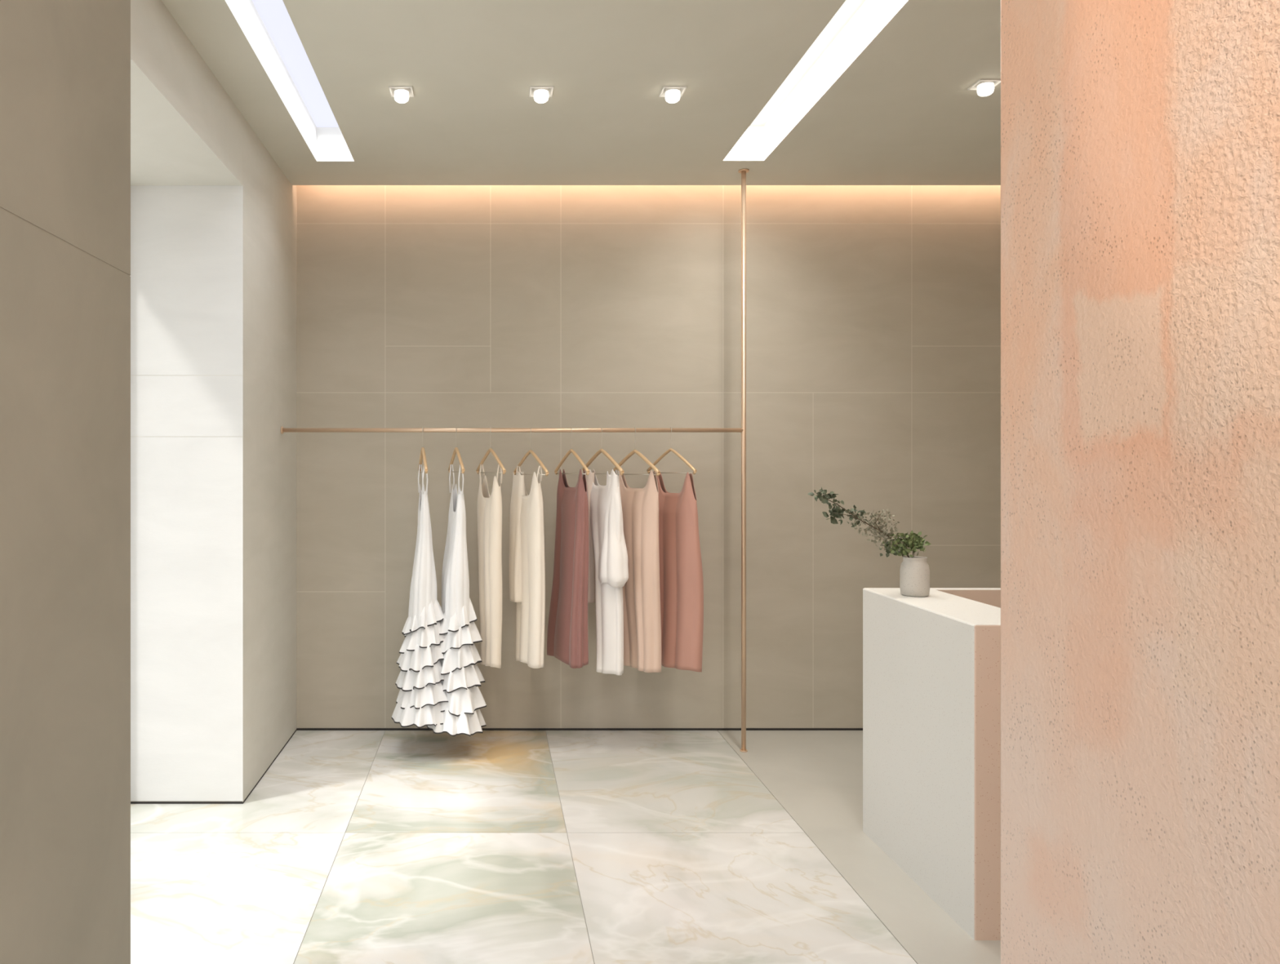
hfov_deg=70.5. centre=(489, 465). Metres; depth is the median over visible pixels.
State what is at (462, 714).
dress
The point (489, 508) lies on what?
dress
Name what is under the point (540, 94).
recessed light
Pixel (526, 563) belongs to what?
dress
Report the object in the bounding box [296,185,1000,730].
wall
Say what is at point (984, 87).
recessed light
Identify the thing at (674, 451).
clothes hanger
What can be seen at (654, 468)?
clothes hanger
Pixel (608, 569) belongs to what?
dress
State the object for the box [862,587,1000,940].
reception counter
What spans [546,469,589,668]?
dress
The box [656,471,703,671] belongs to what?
dress
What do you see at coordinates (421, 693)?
dress
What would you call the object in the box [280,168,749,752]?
clothing rail
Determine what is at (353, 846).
floor
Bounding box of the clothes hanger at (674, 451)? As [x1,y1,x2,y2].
[646,426,697,474]
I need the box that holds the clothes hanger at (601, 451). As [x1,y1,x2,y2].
[582,426,624,475]
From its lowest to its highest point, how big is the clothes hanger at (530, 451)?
0.264 m
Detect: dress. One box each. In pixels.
[391,464,448,728]
[426,464,486,736]
[476,464,502,668]
[508,466,545,668]
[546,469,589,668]
[581,469,628,675]
[618,470,661,672]
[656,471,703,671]
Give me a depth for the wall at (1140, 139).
1.02 m
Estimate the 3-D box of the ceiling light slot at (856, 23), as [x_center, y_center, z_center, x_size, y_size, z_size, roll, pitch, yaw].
[1.332,-1.690,2.435,0.215,0.180,4.470,0,0,0]
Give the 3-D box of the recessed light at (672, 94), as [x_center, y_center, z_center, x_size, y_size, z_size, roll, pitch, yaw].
[0.782,-1.607,3.800,0.098,0.107,0.098,0,0,0]
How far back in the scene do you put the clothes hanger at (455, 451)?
4.78 m
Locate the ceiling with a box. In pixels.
[161,0,1000,185]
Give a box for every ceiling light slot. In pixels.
[225,0,354,161]
[723,0,908,160]
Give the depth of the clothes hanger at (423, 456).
4.77 m
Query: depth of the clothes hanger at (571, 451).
4.80 m
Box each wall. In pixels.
[0,0,130,963]
[129,116,296,804]
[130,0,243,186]
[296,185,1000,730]
[1000,0,1279,963]
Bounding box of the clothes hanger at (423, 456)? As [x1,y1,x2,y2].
[417,427,427,473]
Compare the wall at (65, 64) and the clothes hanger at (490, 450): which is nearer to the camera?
the wall at (65, 64)
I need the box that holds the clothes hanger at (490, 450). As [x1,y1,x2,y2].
[475,448,506,474]
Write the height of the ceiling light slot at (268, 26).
0.180 m
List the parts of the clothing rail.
rail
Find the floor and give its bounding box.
[130,730,1000,963]
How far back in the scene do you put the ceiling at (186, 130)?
3.43 m
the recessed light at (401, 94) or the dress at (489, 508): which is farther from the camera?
the dress at (489, 508)
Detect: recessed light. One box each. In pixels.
[388,85,413,103]
[528,85,553,103]
[658,85,686,103]
[967,79,1000,96]
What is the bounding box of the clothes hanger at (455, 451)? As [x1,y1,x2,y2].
[448,428,465,473]
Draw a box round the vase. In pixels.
[808,487,930,596]
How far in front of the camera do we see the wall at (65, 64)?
1.56 m
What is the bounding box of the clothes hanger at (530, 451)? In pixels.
[513,428,549,475]
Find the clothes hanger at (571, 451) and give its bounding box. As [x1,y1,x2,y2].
[554,427,589,475]
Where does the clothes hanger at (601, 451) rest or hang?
hanging from the clothing rail
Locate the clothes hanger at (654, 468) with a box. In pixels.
[613,426,660,475]
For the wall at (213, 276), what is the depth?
4.07 m

